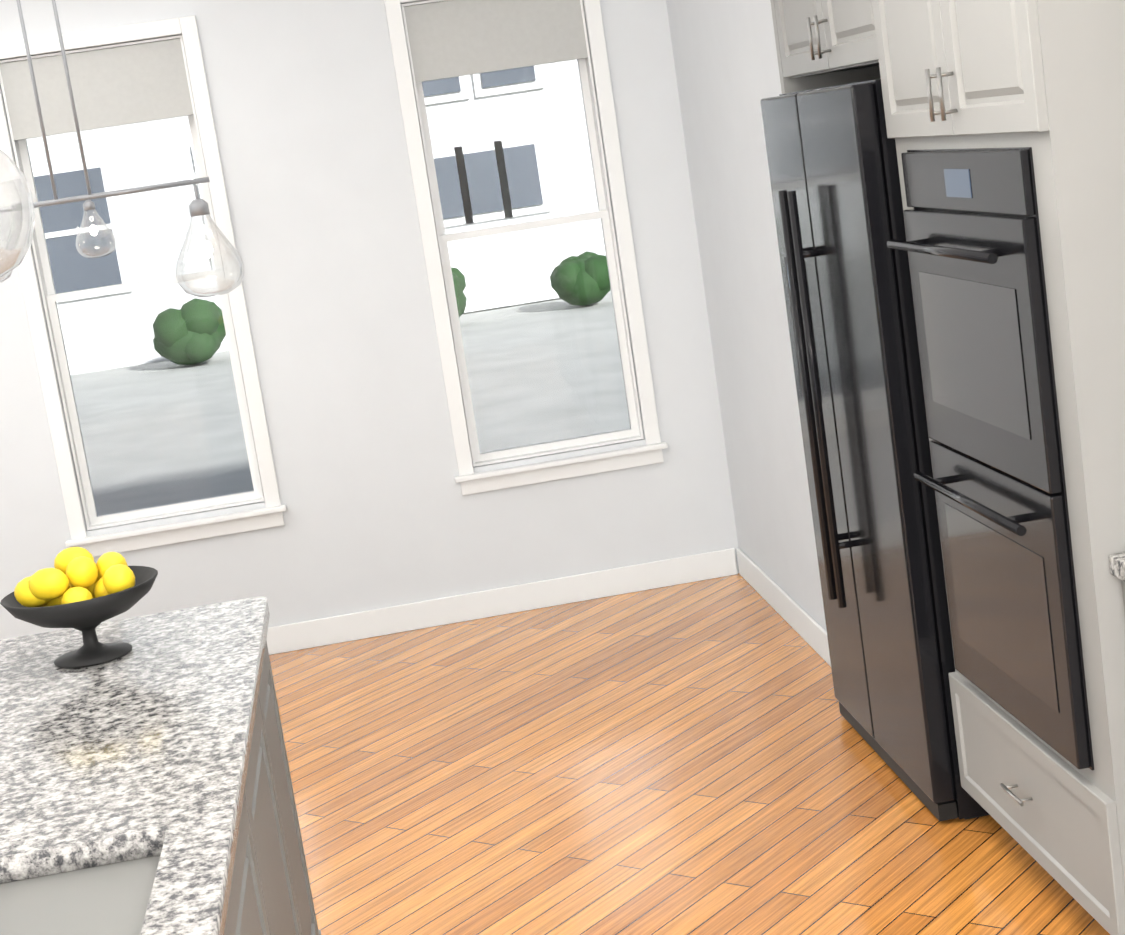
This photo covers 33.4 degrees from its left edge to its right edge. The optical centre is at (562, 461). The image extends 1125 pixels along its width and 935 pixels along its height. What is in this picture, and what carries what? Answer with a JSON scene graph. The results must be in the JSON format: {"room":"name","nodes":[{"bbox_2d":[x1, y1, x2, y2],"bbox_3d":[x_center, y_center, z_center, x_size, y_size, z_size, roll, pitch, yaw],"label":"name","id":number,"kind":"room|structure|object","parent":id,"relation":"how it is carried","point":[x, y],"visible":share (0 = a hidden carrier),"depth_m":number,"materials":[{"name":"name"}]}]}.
{"room":"kitchen","nodes":[
{"label":"kitchen","id":0,"kind":"room"},
{"bbox_2d":[0,0,738,639],"bbox_3d":[-2.334,-0.441,7.216,6.980,2.780,0.150,-9,10,-5],"label":"wall","id":1,"kind":"structure","parent":0,"point":[316,170],"depth_m":7.34,"materials":[{"name":"grey paint"}]},
{"bbox_2d":[0,15,286,556],"bbox_3d":[-1.649,-0.658,7.235,0.860,1.980,0.190,-9,10,-5],"label":"window","id":2,"kind":"structure","parent":1,"relation":"in","point":[125,84],"depth_m":7.19,"materials":[{"name":"clear glass"}]},
{"bbox_2d":[266,549,733,654],"bbox_3d":[-2.403,0.919,7.335,6.367,0.110,0.020,-9,10,-5],"label":"baseboard","id":3,"kind":"structure","parent":1,"relation":"attached to","point":[715,564],"depth_m":7.54,"materials":[{"name":"white wood"}]},
{"bbox_2d":[384,0,667,494],"bbox_3d":[-0.146,-0.906,7.378,0.860,1.980,0.190,-9,10,-5],"label":"window","id":4,"kind":"structure","parent":1,"relation":"in","point":[430,40],"depth_m":7.35,"materials":[{"name":"clear glass"}]},
{"bbox_2d":[269,573,1109,934],"bbox_3d":[-1.548,1.706,2.683,7.380,0.060,10.000,-9,10,-5],"label":"floor","id":5,"kind":"structure","parent":0,"point":[699,757],"depth_m":5.38,"materials":[{"name":"brown wood"}]},
{"bbox_2d":[0,609,320,934],"bbox_3d":[-0.760,1.071,2.886,0.648,0.879,2.986,-9,10,-5],"label":"kitchen island","id":6,"kind":"object","parent":5,"relation":"on","point":[269,893],"depth_m":3.19,"materials":[{"name":"wood"}]},
{"bbox_2d":[0,597,268,934],"bbox_3d":[-0.948,0.657,2.797,0.920,0.070,3.070,-9,10,-5],"label":"island countertop","id":7,"kind":"structure","parent":6,"relation":"on","point":[144,750],"depth_m":3.26,"materials":[{"name":"grey stone"}]},
{"bbox_2d":[0,547,157,668],"bbox_3d":[-1.016,0.302,3.971,0.330,0.234,0.330,-9,10,-5],"label":"fruit bowl","id":8,"kind":"object","parent":7,"relation":"on","point":[78,588],"visible":1,"depth_m":3.91,"materials":[{"name":"black metal"}]},
{"bbox_2d":[760,79,989,820],"bbox_3d":[1.063,-0.109,5.118,0.747,1.880,0.980,-9,10,-5],"label":"refrigerator","id":9,"kind":"object","parent":5,"relation":"on","point":[836,190],"visible":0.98,"depth_m":4.83,"materials":[{"name":"black metal"}]},
{"bbox_2d":[872,0,1124,934],"bbox_3d":[1.174,-0.297,4.061,0.720,2.580,0.980,-9,10,-5],"label":"tall cabinet","id":10,"kind":"object","parent":5,"relation":"on","point":[1005,123],"visible":0.98,"depth_m":3.79,"materials":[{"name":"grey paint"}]},
{"bbox_2d":[1122,584,1124,611],"bbox_3d":[1.465,0.648,3.408,0.577,0.879,0.654,-9,10,-5],"label":"base cabinet","id":11,"kind":"object","parent":5,"relation":"on","point":[1123,585],"depth_m":3.62,"materials":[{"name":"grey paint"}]},
{"bbox_2d":[1109,552,1124,583],"bbox_3d":[1.471,0.310,2.646,0.597,0.040,2.044,-9,10,-5],"label":"countertop","id":12,"kind":"structure","parent":11,"relation":"on","point":[1116,561],"depth_m":3.59,"materials":[{"name":"grey stone"}]},
{"bbox_2d":[666,0,826,631],"bbox_3d":[0.931,-0.800,6.514,0.580,2.780,1.895,-9,10,-5],"label":"wall","id":13,"kind":"structure","parent":0,"point":[726,65],"depth_m":6.64,"materials":[{"name":"grey paint"}]},
{"bbox_2d":[730,548,830,665],"bbox_3d":[0.827,0.552,6.705,0.020,0.110,1.840,-9,10,-5],"label":"baseboard","id":14,"kind":"structure","parent":13,"relation":"attached to","point":[802,623],"depth_m":6.85,"materials":[{"name":"white wood"}]},
{"bbox_2d":[770,0,880,93],"bbox_3d":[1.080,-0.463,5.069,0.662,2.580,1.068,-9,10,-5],"label":"upper cabinet","id":15,"kind":"object","parent":13,"relation":"attached to","point":[823,43],"visible":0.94,"depth_m":5.01,"materials":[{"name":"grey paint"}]},
{"bbox_3d":[-1.959,-1.071,2.189,7.380,0.080,10.000,-9,10,-5],"label":"ceiling","id":16,"kind":"structure","parent":0,"visible":0},
{"bbox_2d":[0,150,34,277],"bbox_3d":[-1.281,-0.857,3.673,0.336,1.043,0.336,-9,10,-5],"label":"pendant light","id":17,"kind":"object","parent":16,"relation":"hanging from","point":[14,254],"visible":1,"depth_m":3.70,"materials":[{"name":"clear glass"}]},
{"bbox_2d":[0,0,243,296],"bbox_3d":[-1.576,-1.123,6.104,0.885,1.280,0.228,-9,10,-5],"label":"dining chandelier","id":18,"kind":"object","parent":16,"relation":"hanging from","point":[197,206],"visible":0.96,"depth_m":6.15,"materials":[{"name":"clear glass"}]},
{"label":"outside","id":19,"kind":"structure","parent":0,"visible":0},
{"bbox_2d":[71,291,629,515],"bbox_3d":[4.051,-4.714,34.391,100.000,0.100,52.750,-9,10,-5],"label":"ground","id":20,"kind":"structure","parent":19,"point":[132,439],"depth_m":14.98,"materials":[{"name":"grey concrete"}]},
{"bbox_2d":[26,59,610,374],"bbox_3d":[7.164,-9.348,25.743,54.400,11.017,9.600,-9,10,-5],"label":"townhouses","id":21,"kind":"structure","parent":20,"relation":"on","point":[476,99],"depth_m":20.98,"materials":[{"name":"white paint"}]},
{"bbox_2d":[153,251,610,364],"bbox_3d":[1.214,-2.251,20.369,17.857,0.766,1.108,-9,10,-5],"label":"bushes","id":22,"kind":"object","parent":20,"relation":"on","point":[600,293],"depth_m":19.80,"materials":[{"name":"green plant"}]}
]}

